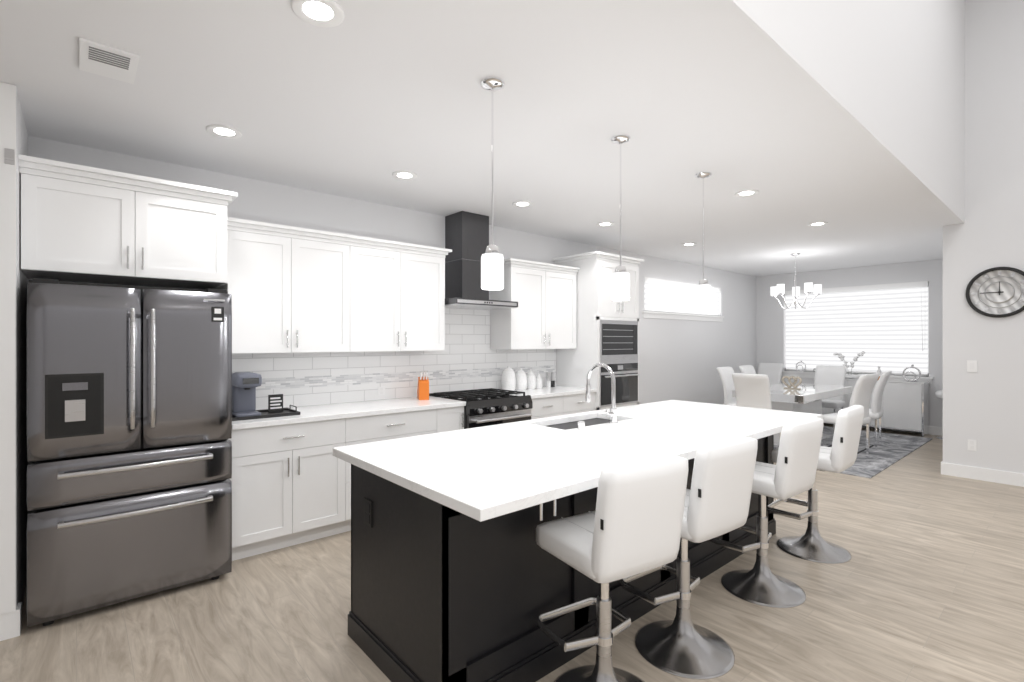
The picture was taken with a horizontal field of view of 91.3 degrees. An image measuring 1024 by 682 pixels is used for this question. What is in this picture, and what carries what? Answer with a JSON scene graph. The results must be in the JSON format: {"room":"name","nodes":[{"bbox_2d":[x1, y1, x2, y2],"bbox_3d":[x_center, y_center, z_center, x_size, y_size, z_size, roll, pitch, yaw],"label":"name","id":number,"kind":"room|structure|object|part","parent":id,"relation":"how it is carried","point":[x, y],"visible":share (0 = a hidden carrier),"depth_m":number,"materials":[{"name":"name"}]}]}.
{"room":"dining room and kitchen","nodes":[
{"label":"dining room and kitchen","id":0,"kind":"room"},
{"bbox_2d":[16,87,27,608],"bbox_3d":[-3.907,0.100,1.736,3.165,2.720,0.780,0,0,-41],"label":"wall","id":1,"kind":"structure","parent":0,"point":[21,400],"depth_m":2.66,"materials":[{"name":"white paint"}]},
{"bbox_2d":[0,82,15,614],"bbox_3d":[-2.549,0.036,2.383,0.264,2.588,0.023,0,0,-41],"label":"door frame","id":2,"kind":"structure","parent":1,"relation":"attached to","point":[7,348],"depth_m":2.44,"materials":[{"name":"white wood"}]},
{"bbox_2d":[0,605,21,640],"bbox_3d":[-3.640,1.395,1.441,3.179,0.130,0.014,0,0,-41],"label":"baseboard","id":3,"kind":"structure","parent":1,"relation":"attached to","point":[10,624],"depth_m":2.46,"materials":[{"name":"white"}]},
{"bbox_2d":[28,136,755,404],"bbox_3d":[-0.273,0.100,5.517,13.610,2.720,0.160,0,0,-41],"label":"wall","id":4,"kind":"structure","parent":0,"point":[681,360],"depth_m":5.93,"materials":[{"name":"white paint"}]},
{"bbox_2d":[18,154,237,289],"bbox_3d":[-2.384,-0.666,3.132,1.053,0.582,0.667,0,0,-41],"label":"upper cabinet","id":5,"kind":"object","parent":4,"relation":"attached to","point":[83,224],"visible":0.96,"depth_m":2.88,"materials":[{"name":"white wood"}]},
{"bbox_2d":[218,225,357,353],"bbox_3d":[-1.744,-0.355,3.896,0.971,0.887,0.353,0,0,-41],"label":"upper cabinet","id":6,"kind":"object","parent":4,"relation":"attached to","point":[297,290],"depth_m":3.74,"materials":[{"name":"white wood"}]},
{"bbox_2d":[232,308,555,409],"bbox_3d":[-0.843,0.099,4.902,3.650,0.878,0.016,0,0,-41],"label":"backsplash","id":7,"kind":"structure","parent":4,"relation":"attached to","point":[467,358],"depth_m":4.68,"materials":[{"name":"tile"}]},
{"bbox_2d":[358,241,445,351],"bbox_3d":[-1.104,-0.355,4.452,0.971,0.887,0.353,0,0,-41],"label":"upper cabinet","id":8,"kind":"object","parent":4,"relation":"attached to","point":[401,292],"depth_m":4.33,"materials":[{"name":"white wood"}]},
{"bbox_2d":[445,211,517,309],"bbox_3d":[-0.387,-0.795,4.977,0.760,0.926,0.498,0,0,-41],"label":"range hood","id":9,"kind":"object","parent":4,"relation":"attached to","point":[467,238],"visible":0.92,"depth_m":4.92,"materials":[{"name":"black metal"}]},
{"bbox_2d":[490,258,579,348],"bbox_3d":[0.252,-0.380,5.599,1.059,0.935,0.402,0,0,-41],"label":"upper cabinet","id":10,"kind":"object","parent":4,"relation":"attached to","point":[542,315],"visible":0.98,"depth_m":5.41,"materials":[{"name":"white wood"}]},
{"bbox_2d":[642,310,723,321],"bbox_3d":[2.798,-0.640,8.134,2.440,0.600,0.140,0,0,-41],"label":"window sill","id":11,"kind":"structure","parent":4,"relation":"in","point":[674,315],"depth_m":7.97,"materials":[{"name":"white"}]},
{"bbox_2d":[644,277,720,315],"bbox_3d":[2.808,-0.696,8.123,2.320,0.488,0.050,0,0,-41],"label":"window blind","id":12,"kind":"object","parent":11,"relation":"attached to","point":[660,295],"visible":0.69,"depth_m":7.89,"materials":[{"name":"white"}]},
{"bbox_2d":[0,0,964,276],"bbox_3d":[0.789,-2.700,4.188,13.750,2.880,3.560,0,0,-41],"label":"ceiling","id":13,"kind":"structure","parent":0,"point":[844,120],"depth_m":2.89,"materials":[{"name":"white paint"}]},
{"bbox_2d":[79,38,139,83],"bbox_3d":[-1.817,-1.253,2.254,0.200,0.013,0.300,0,0,-41],"label":"ceiling vent","id":14,"kind":"object","parent":13,"relation":"in","point":[107,61],"visible":0.98,"depth_m":2.23,"materials":[{"name":"white metal"}]},
{"bbox_2d":[206,124,241,138],"bbox_3d":[-1.728,-1.255,3.006,0.190,0.010,0.190,0,0,-41],"label":"recessed light","id":15,"kind":"object","parent":13,"relation":"in","point":[224,131],"visible":1,"depth_m":3.00,"materials":[{"name":"white plastic"}]},
{"bbox_2d":[291,0,343,26],"bbox_3d":[-0.739,-1.255,1.906,0.190,0.010,0.190,0,0,-41],"label":"recessed light","id":16,"kind":"object","parent":13,"relation":"in","point":[324,13],"visible":1,"depth_m":1.91,"materials":[{"name":"white plastic"}]},
{"bbox_2d":[392,171,416,179],"bbox_3d":[-0.815,-1.255,3.800,0.190,0.010,0.190,0,0,-41],"label":"recessed light","id":17,"kind":"object","parent":13,"relation":"in","point":[404,175],"visible":0.98,"depth_m":3.80,"materials":[{"name":"white plastic"}]},
{"bbox_2d":[480,76,504,289],"bbox_3d":[-0.095,-0.756,2.439,0.120,1.007,0.120,0,0,-41],"label":"pendant light","id":18,"kind":"object","parent":13,"relation":"hanging from","point":[492,267],"visible":1,"depth_m":2.40,"materials":[{"name":"white glass"}]},
{"bbox_2d":[512,201,532,206],"bbox_3d":[0.098,-1.255,4.594,0.190,0.010,0.190,0,0,-41],"label":"recessed light","id":19,"kind":"object","parent":13,"relation":"in","point":[522,204],"visible":1,"depth_m":4.58,"materials":[{"name":"white"}]},
{"bbox_2d":[596,222,613,226],"bbox_3d":[1.004,-1.255,5.381,0.190,0.010,0.190,0,0,-41],"label":"recessed light","id":20,"kind":"object","parent":13,"relation":"in","point":[603,224],"visible":0.96,"depth_m":5.38,"materials":[{"name":"white plastic"}]},
{"bbox_2d":[611,134,629,300],"bbox_3d":[0.674,-0.756,3.108,0.120,1.007,0.120,0,0,-41],"label":"pendant light","id":21,"kind":"object","parent":13,"relation":"hanging from","point":[620,283],"visible":0.98,"depth_m":3.07,"materials":[{"name":"white glass"}]},
{"bbox_2d":[681,243,696,245],"bbox_3d":[2.302,-1.255,6.510,0.190,0.010,0.190,0,0,-41],"label":"recessed light","id":22,"kind":"object","parent":13,"relation":"in","point":[688,244],"visible":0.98,"depth_m":6.51,"materials":[{"name":"white"}]},
{"bbox_2d":[695,171,711,307],"bbox_3d":[1.444,-0.756,3.777,0.120,1.007,0.120,0,0,-41],"label":"pendant light","id":23,"kind":"object","parent":13,"relation":"hanging from","point":[702,293],"visible":1,"depth_m":3.74,"materials":[{"name":"white glass"}]},
{"bbox_2d":[734,189,758,196],"bbox_3d":[1.995,-1.255,4.256,0.190,0.010,0.190,0,0,-41],"label":"recessed light","id":24,"kind":"object","parent":13,"relation":"in","point":[746,193],"visible":0.98,"depth_m":4.25,"materials":[{"name":"white"}]},
{"bbox_2d":[770,253,821,308],"bbox_3d":[4.064,-0.862,7.229,0.652,0.797,0.627,0,0,-41],"label":"chandelier","id":25,"kind":"object","parent":13,"relation":"hanging from","point":[778,289],"visible":1,"depth_m":7.14,"materials":[{"name":"silver metal"}]},
{"bbox_2d":[808,222,827,226],"bbox_3d":[3.286,-1.255,5.378,0.190,0.010,0.190,0,0,-41],"label":"recessed light","id":26,"kind":"object","parent":13,"relation":"in","point":[814,224],"visible":1,"depth_m":5.38,"materials":[{"name":"white"}]},
{"bbox_2d":[0,423,1023,681],"bbox_3d":[2.671,1.520,2.008,13.850,0.120,9.400,0,0,-41],"label":"floor","id":27,"kind":"structure","parent":0,"point":[924,583],"depth_m":2.67,"materials":[{"name":"brown wood"}]},
{"bbox_2d":[27,278,231,626],"bbox_3d":[-2.294,0.542,3.068,0.943,1.835,0.882,0,0,-41],"label":"refrigerator","id":28,"kind":"object","parent":27,"relation":"on","point":[129,442],"depth_m":2.72,"materials":[{"name":"grey metal"}]},
{"bbox_3d":[-2.031,0.542,3.471,0.018,1.835,0.618,0,0,-41],"label":"fridge panel","id":29,"kind":"part","parent":28,"relation":"part of","materials":[{"name":"grey metal"}]},
{"bbox_2d":[231,418,346,560],"bbox_3d":[-1.736,1.018,3.728,0.765,0.884,0.618,0,0,-41],"label":"base cabinet","id":30,"kind":"object","parent":27,"relation":"on","point":[291,484],"depth_m":3.48,"materials":[{"name":"white wood"}]},
{"bbox_2d":[232,396,465,429],"bbox_3d":[-1.317,0.556,4.075,1.850,0.037,0.643,0,0,-41],"label":"countertop","id":31,"kind":"structure","parent":30,"relation":"on","point":[314,413],"depth_m":3.96,"materials":[{"name":"stone"}]},
{"bbox_2d":[232,405,299,420],"bbox_3d":[-1.814,0.511,3.608,0.460,0.054,0.300,0,0,-41],"label":"tray","id":32,"kind":"object","parent":31,"relation":"on","point":[284,412],"visible":0.65,"depth_m":3.58,"materials":[{"name":"black plastic"}]},
{"bbox_2d":[232,372,261,416],"bbox_3d":[-1.881,0.376,3.533,0.160,0.305,0.295,0,0,-41],"label":"coffee maker","id":33,"kind":"object","parent":32,"relation":"on","point":[245,385],"visible":0.96,"depth_m":3.50,"materials":[{"name":"grey plastic"}]},
{"bbox_2d":[268,394,282,412],"bbox_3d":[-1.761,0.464,3.730,0.100,0.130,0.016,0,0,-41],"label":"coffee sign","id":34,"kind":"object","parent":32,"relation":"on","point":[275,402],"visible":1,"depth_m":3.72,"materials":[{"name":"black plastic"}]},
{"bbox_2d":[417,371,428,399],"bbox_3d":[-0.825,0.404,4.646,0.090,0.268,0.212,0,0,-16],"label":"knife block","id":35,"kind":"object","parent":31,"relation":"on","point":[423,389],"visible":1,"depth_m":4.57,"materials":[{"name":"orange wood"}]},
{"bbox_2d":[347,408,442,530],"bbox_3d":[-1.149,1.018,4.238,0.913,0.884,0.618,0,0,-41],"label":"base cabinet","id":36,"kind":"object","parent":27,"relation":"on","point":[365,429],"depth_m":3.97,"materials":[{"name":"white wood"}]},
{"bbox_2d":[443,406,463,431],"bbox_3d":[-0.736,1.018,4.597,0.285,0.884,0.618,0,0,-41],"label":"base cabinet","id":37,"kind":"object","parent":27,"relation":"on","point":[453,417],"depth_m":4.39,"materials":[{"name":"white wood"}]},
{"bbox_2d":[429,388,532,428],"bbox_3d":[-0.293,0.983,4.892,0.768,0.955,0.726,0,0,-41],"label":"range","id":38,"kind":"object","parent":27,"relation":"on","point":[487,407],"visible":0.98,"depth_m":4.67,"materials":[{"name":"black metal"}]},
{"bbox_2d":[348,435,775,681],"bbox_3d":[0.623,1.015,3.106,2.984,0.890,0.960,0,0,-41],"label":"kitchen island","id":39,"kind":"object","parent":27,"relation":"on","point":[459,573],"depth_m":2.13,"materials":[{"name":"black painted wood"},{"name":"chrome"}]},
{"bbox_2d":[333,400,822,522],"bbox_3d":[0.674,0.550,3.048,3.100,0.040,1.210,0,0,-41],"label":"island countertop","id":40,"kind":"structure","parent":39,"relation":"on","point":[482,474],"depth_m":2.40,"materials":[{"name":"white stone"}]},
{"bbox_2d":[541,415,608,430],"bbox_3d":[0.475,0.676,3.345,0.730,0.236,0.360,0,0,-41],"label":"sink","id":41,"kind":"object","parent":40,"relation":"in","point":[566,423],"depth_m":3.47,"materials":[{"name":"grey metal"}]},
{"bbox_2d":[585,363,616,422],"bbox_3d":[0.559,0.336,3.255,0.117,0.388,0.260,0,0,-41],"label":"faucet","id":42,"kind":"object","parent":40,"relation":"on","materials":[{"name":"silver metal"}]},
{"bbox_2d":[531,392,594,419],"bbox_3d":[0.354,1.018,5.522,1.033,0.885,0.652,0,0,-41],"label":"base cabinet","id":43,"kind":"object","parent":27,"relation":"on","point":[545,407],"visible":0.21,"depth_m":5.28,"materials":[{"name":"white wood"}]},
{"bbox_2d":[497,385,596,398],"bbox_3d":[0.350,0.556,5.524,1.035,0.037,0.643,0,0,-41],"label":"countertop","id":44,"kind":"structure","parent":43,"relation":"on","point":[545,391],"depth_m":5.40,"materials":[{"name":"stone"}]},
{"bbox_2d":[501,366,515,390],"bbox_3d":[-0.038,0.402,5.391,0.156,0.273,0.156,0,0,-41],"label":"canister","id":45,"kind":"object","parent":44,"relation":"on","point":[508,380],"visible":0.96,"depth_m":5.33,"materials":[{"name":"white ceramic"}]},
{"bbox_2d":[515,368,526,389],"bbox_3d":[0.098,0.416,5.509,0.136,0.243,0.136,0,0,-41],"label":"canister","id":46,"kind":"object","parent":44,"relation":"on","point":[521,379],"visible":1,"depth_m":5.46,"materials":[{"name":"white ceramic"}]},
{"bbox_2d":[527,370,535,388],"bbox_3d":[0.211,0.431,5.607,0.116,0.213,0.116,0,0,-41],"label":"canister","id":47,"kind":"object","parent":44,"relation":"on","point":[531,380],"visible":0.98,"depth_m":5.56,"materials":[{"name":"white ceramic"}]},
{"bbox_2d":[536,373,542,388],"bbox_3d":[0.302,0.452,5.686,0.092,0.173,0.092,0,0,-41],"label":"canister","id":48,"kind":"object","parent":44,"relation":"on","point":[539,383],"visible":0.92,"depth_m":5.65,"materials":[{"name":"white ceramic"}]},
{"bbox_2d":[546,372,550,386],"bbox_3d":[0.425,0.451,5.819,0.054,0.175,0.054,0,0,-41],"label":"grinder","id":49,"kind":"object","parent":44,"relation":"on","point":[548,379],"visible":1,"depth_m":5.80,"materials":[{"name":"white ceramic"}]},
{"bbox_2d":[551,372,554,386],"bbox_3d":[0.477,0.451,5.865,0.054,0.175,0.054,0,0,-41],"label":"grinder","id":50,"kind":"object","parent":44,"relation":"on","point":[552,379],"visible":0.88,"depth_m":5.84,"materials":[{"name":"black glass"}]},
{"bbox_2d":[552,251,643,410],"bbox_3d":[1.065,0.230,6.096,0.898,2.460,0.719,0,0,-41],"label":"tall cabinet","id":51,"kind":"object","parent":27,"relation":"on","point":[607,329],"visible":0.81,"depth_m":5.80,"materials":[{"name":"white wood"}]},
{"bbox_2d":[536,456,687,681],"bbox_3d":[0.370,0.950,2.013,0.475,1.020,0.568,0,0,-41],"label":"bar stool","id":52,"kind":"object","parent":27,"relation":"on","point":[631,525],"visible":1,"depth_m":1.84,"materials":[{"name":"white leather"}]},
{"bbox_2d":[621,437,757,679],"bbox_3d":[0.818,0.950,2.377,0.452,1.020,0.548,0,0,-41],"label":"bar stool","id":53,"kind":"object","parent":27,"relation":"on","point":[716,504],"visible":0.83,"depth_m":2.24,"materials":[{"name":"white leather"}]},
{"bbox_2d":[710,417,822,607],"bbox_3d":[1.483,0.950,2.955,0.449,1.020,0.539,0,0,-41],"label":"bar stool","id":54,"kind":"object","parent":27,"relation":"on","point":[791,473],"visible":0.77,"depth_m":2.81,"materials":[{"name":"white leather"}]},
{"bbox_2d":[758,363,782,384],"bbox_3d":[4.767,0.940,9.395,0.556,1.039,0.450,0,0,-41],"label":"dining chair","id":55,"kind":"object","parent":27,"relation":"on","point":[773,371],"visible":0.25,"depth_m":9.44,"materials":[{"name":"white leather"}]},
{"bbox_2d":[766,405,863,563],"bbox_3d":[2.109,0.950,3.500,0.450,1.020,0.535,0,0,-41],"label":"bar stool","id":56,"kind":"object","parent":27,"relation":"on","point":[811,543],"visible":0.83,"depth_m":3.38,"materials":[{"name":"white leather"}]},
{"bbox_2d":[774,426,932,477],"bbox_3d":[4.314,1.454,7.206,3.250,0.013,2.190,0,0,-41],"label":"rug","id":57,"kind":"object","parent":27,"relation":"on","point":[891,449],"visible":0.33,"depth_m":6.62,"materials":[{"name":"grey fabric"}]},
{"bbox_2d":[717,367,735,405],"bbox_3d":[3.486,0.927,7.663,0.450,1.039,0.556,0,0,-41],"label":"dining chair","id":58,"kind":"object","parent":57,"relation":"on","point":[725,374],"visible":0.35,"depth_m":7.68,"materials":[{"name":"white leather"}]},
{"bbox_2d":[739,365,755,373],"bbox_3d":[4.052,0.927,8.155,0.450,1.039,0.556,0,0,-41],"label":"dining chair","id":59,"kind":"object","parent":57,"relation":"on","point":[747,369],"visible":0.25,"depth_m":8.28,"materials":[{"name":"white leather"}]},
{"bbox_2d":[732,373,780,435],"bbox_3d":[3.134,0.927,6.386,0.556,1.039,0.450,0,0,-41],"label":"dining chair","id":60,"kind":"object","parent":57,"relation":"on","point":[752,390],"visible":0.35,"depth_m":6.23,"materials":[{"name":"white leather"}]},
{"bbox_2d":[732,383,852,447],"bbox_3d":[4.080,1.063,7.208,2.000,0.767,0.900,0,0,-41],"label":"dining table","id":61,"kind":"object","parent":57,"relation":"on","point":[807,398],"visible":0.48,"depth_m":6.87,"materials":[{"name":"white"}]},
{"bbox_2d":[781,376,801,388],"bbox_3d":[3.983,0.590,7.108,0.096,0.186,0.273,0,0,-41],"label":"hearts","id":62,"kind":"object","parent":61,"relation":"on","point":[791,383],"visible":1,"depth_m":7.10,"materials":[{"name":"beige metal"}]},
{"bbox_2d":[814,365,846,412],"bbox_3d":[5.064,0.927,8.063,0.556,1.039,0.450,0,0,-41],"label":"dining chair","id":63,"kind":"object","parent":57,"relation":"on","point":[829,375],"visible":0.65,"depth_m":8.09,"materials":[{"name":"white leather"}]},
{"bbox_2d":[820,374,879,454],"bbox_3d":[4.279,0.927,6.357,0.450,1.039,0.556,0,0,-33],"label":"dining chair","id":64,"kind":"object","parent":57,"relation":"on","point":[863,389],"visible":0.58,"depth_m":6.20,"materials":[{"name":"white leather"}]},
{"bbox_2d":[843,371,891,448],"bbox_3d":[4.895,0.927,6.919,0.556,1.039,0.450,0,0,43],"label":"dining chair","id":65,"kind":"object","parent":57,"relation":"on","point":[875,412],"visible":0.71,"depth_m":6.68,"materials":[{"name":"white leather"}]},
{"bbox_2d":[814,377,928,436],"bbox_3d":[5.877,1.045,8.253,0.385,0.830,1.500,0,0,-41],"label":"buffet","id":66,"kind":"object","parent":27,"relation":"on","point":[904,405],"visible":0.44,"depth_m":7.78,"materials":[{"name":"white wood"}]},
{"bbox_2d":[833,351,864,377],"bbox_3d":[5.690,0.399,8.450,0.098,0.461,0.464,0,0,-41],"label":"orchid","id":67,"kind":"object","parent":66,"relation":"on","point":[855,358],"visible":0.92,"depth_m":8.39,"materials":[{"name":"white plant"}]},
{"bbox_2d":[876,366,882,379],"bbox_3d":[5.966,0.522,8.132,0.140,0.215,0.140,0,0,-41],"label":"decorative vase","id":68,"kind":"object","parent":66,"relation":"on","point":[879,371],"visible":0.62,"depth_m":8.11,"materials":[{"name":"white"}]},
{"bbox_2d":[902,364,920,381],"bbox_3d":[6.242,0.496,7.815,0.074,0.268,0.235,0,0,-41],"label":"sculpture","id":69,"kind":"object","parent":66,"relation":"on","point":[913,379],"visible":1,"depth_m":7.80,"materials":[{"name":"white metal"}]},
{"bbox_2d":[935,390,942,439],"bbox_3d":[6.528,1.105,7.441,0.360,0.710,0.360,0,0,-41],"label":"stool","id":70,"kind":"object","parent":27,"relation":"on","point":[938,394],"visible":0.21,"depth_m":7.45,"materials":[{"name":"silver metal"}]},
{"bbox_2d":[941,461,1023,486],"bbox_3d":[6.607,1.395,3.305,0.014,0.130,5.794,0,0,-41],"label":"baseboard","id":71,"kind":"structure","parent":27,"relation":"on","point":[977,473],"depth_m":5.23,"materials":[{"name":"white wood"}]},
{"bbox_2d":[756,259,942,426],"bbox_3d":[5.950,0.100,8.608,0.160,2.720,3.340,0,0,-41],"label":"wall","id":72,"kind":"structure","parent":0,"point":[770,329],"depth_m":8.54,"materials":[{"name":"white paint"}]},
{"bbox_2d":[781,287,933,383],"bbox_3d":[5.857,-0.135,8.666,0.165,1.610,2.250,0,0,-41],"label":"dining window","id":73,"kind":"structure","parent":72,"relation":"in","point":[805,374],"depth_m":8.54,"materials":[{"name":"white wood"}]},
{"bbox_2d":[796,360,805,371],"bbox_3d":[5.319,0.456,9.212,0.056,0.206,0.179,0,0,-41],"label":"sculpture","id":74,"kind":"object","parent":73,"relation":"on","point":[802,370],"visible":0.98,"depth_m":9.20,"materials":[{"name":"white metal"}]},
{"bbox_2d":[784,281,928,375],"bbox_3d":[5.850,-0.198,8.660,0.073,1.485,2.110,0,0,-41],"label":"window blind","id":75,"kind":"object","parent":73,"relation":"attached to","point":[884,327],"visible":0.92,"depth_m":8.53,"materials":[{"name":"white"}]},
{"bbox_2d":[829,423,942,435],"bbox_3d":[5.855,1.395,8.585,0.014,0.130,3.190,0,0,-41],"label":"baseboard","id":76,"kind":"structure","parent":72,"relation":"attached to","point":[933,430],"depth_m":7.78,"materials":[{"name":"white wood"}]},
{"bbox_2d":[943,0,1023,473],"bbox_3d":[7.770,-1.340,4.307,3.056,5.600,5.780,0,0,-41],"label":"wall","id":77,"kind":"structure","parent":0,"point":[983,405],"depth_m":5.21,"materials":[{"name":"white paint"}]},
{"bbox_2d":[967,360,976,371],"bbox_3d":[4.875,0.268,5.301,0.008,0.125,0.080,0,0,-41],"label":"switch plate","id":78,"kind":"object","parent":77,"relation":"attached to","point":[971,365],"visible":1,"depth_m":5.30,"materials":[{"name":"white plastic"}]},
{"bbox_2d":[968,439,976,450],"bbox_3d":[4.875,1.103,5.301,0.008,0.115,0.070,0,0,-41],"label":"electrical outlet plate","id":79,"kind":"object","parent":77,"relation":"attached to","point":[972,445],"visible":1,"depth_m":5.30,"materials":[{"name":"white plastic"}]},
{"bbox_2d":[965,267,1023,317],"bbox_3d":[4.999,-0.500,5.131,0.042,0.520,0.520,0,0,-41],"label":"wall clock","id":80,"kind":"object","parent":77,"relation":"attached to","point":[996,292],"visible":0.98,"depth_m":5.15,"materials":[{"name":"black"}]}
]}

